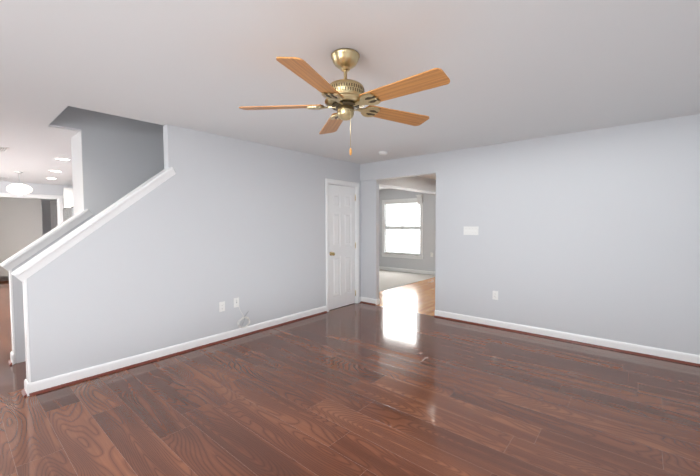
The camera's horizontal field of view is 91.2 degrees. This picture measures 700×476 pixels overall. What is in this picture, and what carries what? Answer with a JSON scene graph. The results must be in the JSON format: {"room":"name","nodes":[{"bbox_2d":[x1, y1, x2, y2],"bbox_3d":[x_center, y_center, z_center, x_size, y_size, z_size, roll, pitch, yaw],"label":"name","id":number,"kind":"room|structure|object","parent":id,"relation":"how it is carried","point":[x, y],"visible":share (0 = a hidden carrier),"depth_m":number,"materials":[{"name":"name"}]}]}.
{"room":"empty living room","nodes":[
{"label":"empty living room","id":0,"kind":"room"},
{"bbox_2d":[0,277,699,475],"bbox_3d":[-3.382,1.176,6.943,15.900,0.100,11.290,2,3,40],"label":"floor","id":1,"kind":"structure","parent":0,"point":[359,389],"depth_m":2.60,"materials":[{"name":"laminate"}]},
{"bbox_2d":[0,197,42,276],"bbox_3d":[-8.734,-0.034,9.027,0.402,2.190,0.920,2,3,40],"label":"wall","id":2,"kind":"structure","parent":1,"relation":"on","point":[20,223],"depth_m":8.87,"materials":[{"name":"grey paint"}]},
{"bbox_2d":[63,207,73,221],"bbox_3d":[-6.234,0.188,8.141,0.900,1.800,0.812,2,3,40],"label":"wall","id":3,"kind":"structure","parent":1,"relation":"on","point":[68,213],"depth_m":7.83,"materials":[{"name":"white paint"}]},
{"bbox_2d":[0,106,699,381],"bbox_3d":[-3.391,-1.422,6.840,15.900,5.100,11.290,2,3,40],"label":"wall","id":4,"kind":"structure","parent":0,"point":[594,233],"depth_m":3.95,"materials":[{"name":"grey paint"}]},
{"bbox_2d":[8,351,13,364],"bbox_3d":[-3.286,1.204,3.748,0.033,0.100,0.648,2,3,40],"label":"baseboard","id":5,"kind":"structure","parent":4,"relation":"attached to","point":[11,360],"depth_m":3.44,"materials":[{"name":"white wood"}]},
{"bbox_2d":[9,268,30,382],"bbox_3d":[-3.044,0.773,3.151,1.098,1.006,0.015,2,3,40],"label":"trim","id":6,"kind":"structure","parent":4,"relation":"attached to","point":[26,331],"depth_m":2.83,"materials":[{"name":"white wood"}]},
{"bbox_2d":[0,193,62,224],"bbox_3d":[-8.107,-0.004,8.449,0.135,2.170,1.660,2,3,40],"label":"trim","id":7,"kind":"structure","parent":4,"relation":"attached to","point":[59,198],"depth_m":8.79,"materials":[{"name":"white wood"}]},
{"bbox_2d":[0,209,92,270],"bbox_3d":[-3.221,0.000,3.671,0.170,0.640,0.755,2,3,40],"label":"trim","id":8,"kind":"structure","parent":4,"relation":"attached to","point":[29,250],"depth_m":3.60,"materials":[{"name":"white wood"}]},
{"bbox_2d":[50,201,56,229],"bbox_3d":[-8.449,-0.045,10.361,0.135,2.102,0.884,2,3,40],"label":"door frame","id":9,"kind":"structure","parent":4,"relation":"attached to","point":[52,203],"depth_m":9.98,"materials":[{"name":"white wood"}]},
{"bbox_2d":[54,204,57,227],"bbox_3d":[-8.409,-0.007,10.335,0.106,2.012,0.739,2,3,40],"label":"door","id":10,"kind":"structure","parent":4,"relation":"in","point":[55,217],"depth_m":10.07,"materials":[{"name":"white"}]},
{"bbox_2d":[64,188,72,207],"bbox_3d":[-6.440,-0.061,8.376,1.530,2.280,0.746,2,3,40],"label":"upper cabinet","id":11,"kind":"object","parent":4,"relation":"attached to","point":[68,197],"visible":0.04,"depth_m":8.21,"materials":[{"name":"white wood"}]},
{"bbox_2d":[71,131,84,222],"bbox_3d":[-3.169,-0.432,4.002,0.480,1.532,0.004,2,3,40],"label":"panel","id":12,"kind":"object","parent":4,"relation":"attached to","point":[77,173],"visible":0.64,"depth_m":3.97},
{"bbox_2d":[11,167,175,281],"bbox_3d":[-2.307,-0.199,3.226,0.170,1.067,1.275,2,3,40],"label":"trim","id":13,"kind":"structure","parent":4,"relation":"attached to","point":[38,262],"depth_m":3.09,"materials":[{"name":"white wood"}]},
{"bbox_2d":[21,306,326,396],"bbox_3d":[-1.519,1.183,4.115,0.063,0.100,3.498,2,3,40],"label":"baseboard","id":14,"kind":"structure","parent":4,"relation":"attached to","point":[53,383],"depth_m":3.49,"materials":[{"name":"white wood"}]},
{"bbox_2d":[219,301,224,311],"bbox_3d":[-1.525,0.818,4.090,0.009,0.116,0.072,2,3,40],"label":"outlet","id":15,"kind":"object","parent":4,"relation":"attached to","point":[221,306],"visible":1,"depth_m":4.08,"materials":[{"name":"white plastic"}]},
{"bbox_2d":[234,297,249,327],"bbox_3d":[-1.342,0.932,4.282,0.043,0.390,0.214,2,3,40],"label":"cord","id":16,"kind":"object","parent":4,"relation":"attached to","point":[236,302],"visible":1,"depth_m":4.25,"materials":[{"name":"white plastic"}]},
{"bbox_2d":[325,178,358,311],"bbox_3d":[-0.149,0.105,5.759,0.125,2.112,0.834,2,3,40],"label":"door frame","id":17,"kind":"structure","parent":4,"relation":"attached to","point":[339,182],"depth_m":5.71,"materials":[{"name":"white wood"}]},
{"bbox_2d":[329,184,355,309],"bbox_3d":[-0.112,0.143,5.736,0.106,2.022,0.689,2,3,40],"label":"closet door","id":18,"kind":"structure","parent":4,"relation":"in","point":[342,247],"depth_m":5.74,"materials":[{"name":"white wood"}]},
{"bbox_2d":[381,194,422,258],"bbox_3d":[1.503,-0.316,9.983,1.410,1.795,0.235,2,3,40],"label":"window","id":19,"kind":"structure","parent":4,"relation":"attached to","point":[402,226],"depth_m":10.00,"materials":[{"name":"white glass"}]},
{"bbox_2d":[379,266,434,273],"bbox_3d":[0.964,0.919,10.483,3.880,0.100,0.014,2,3,40],"label":"baseboard","id":20,"kind":"structure","parent":4,"relation":"attached to","point":[380,267],"depth_m":9.89,"materials":[{"name":"white wood"}]},
{"bbox_2d":[464,227,478,234],"bbox_3d":[1.687,-0.097,4.758,0.196,0.099,0.020,2,3,40],"label":"switch plate","id":21,"kind":"object","parent":4,"relation":"attached to","point":[470,230],"visible":1,"depth_m":4.75,"materials":[{"name":"white plastic"}]},
{"bbox_2d":[492,291,497,299],"bbox_3d":[1.942,0.766,4.585,0.072,0.116,0.009,2,3,40],"label":"outlet","id":22,"kind":"object","parent":4,"relation":"attached to","point":[495,295],"visible":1,"depth_m":4.58,"materials":[{"name":"white plastic"}]},
{"bbox_2d":[434,310,699,365],"bbox_3d":[2.444,1.167,4.159,3.080,0.100,0.033,2,3,40],"label":"baseboard","id":23,"kind":"structure","parent":4,"relation":"attached to","point":[686,358],"depth_m":3.96,"materials":[{"name":"white wood"}]},
{"bbox_2d":[0,0,699,189],"bbox_3d":[-3.391,-1.452,6.838,15.900,0.280,11.290,2,3,40],"label":"ceiling","id":24,"kind":"structure","parent":0,"point":[516,70],"depth_m":2.30,"materials":[{"name":"white paint"}]},
{"bbox_2d":[0,147,8,151],"bbox_3d":[-4.787,-1.213,4.666,0.340,0.013,0.180,2,3,40],"label":"ceiling vent","id":25,"kind":"object","parent":24,"relation":"in","point":[4,149],"depth_m":4.68,"materials":[{"name":"white plastic"}]},
{"bbox_2d":[6,171,31,194],"bbox_3d":[-6.468,-1.073,6.709,0.370,0.445,0.370,2,3,40],"label":"pendant light","id":26,"kind":"object","parent":24,"relation":"hanging from","point":[20,189],"visible":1,"depth_m":6.62,"materials":[{"name":"white glass"}]},
{"bbox_2d":[55,158,70,160],"bbox_3d":[-4.536,-1.246,5.423,0.204,0.010,0.204,2,3,40],"label":"recessed light","id":27,"kind":"object","parent":24,"relation":"in","point":[66,159],"visible":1,"depth_m":5.43,"materials":[{"name":"white"}]},
{"bbox_2d":[239,48,449,154],"bbox_3d":[0.009,-0.819,2.108,1.233,0.630,1.293,2,3,40],"label":"ceiling fan","id":28,"kind":"object","parent":24,"relation":"hanging from","point":[346,98],"visible":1,"depth_m":2.03,"materials":[{"name":"brown wood"}]},
{"bbox_2d":[379,151,387,154],"bbox_3d":[0.485,-1.233,4.997,0.136,0.037,0.136,2,3,40],"label":"smoke detector","id":29,"kind":"object","parent":24,"relation":"attached to","point":[383,152],"visible":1,"depth_m":4.95,"materials":[{"name":"white plastic"}]},
{"bbox_2d":[379,176,435,194],"bbox_3d":[1.343,-1.214,7.625,0.300,0.290,3.730,2,3,40],"label":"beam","id":30,"kind":"structure","parent":24,"relation":"attached to","point":[419,184],"depth_m":7.44,"materials":[{"name":"grey paint"}]},
{"bbox_2d":[379,269,434,291],"bbox_3d":[-0.209,1.076,9.125,3.900,0.104,3.850,2,3,40],"label":"floor","id":31,"kind":"structure","parent":0,"point":[388,279],"depth_m":8.75,"materials":[{"name":"grey"}]}
]}

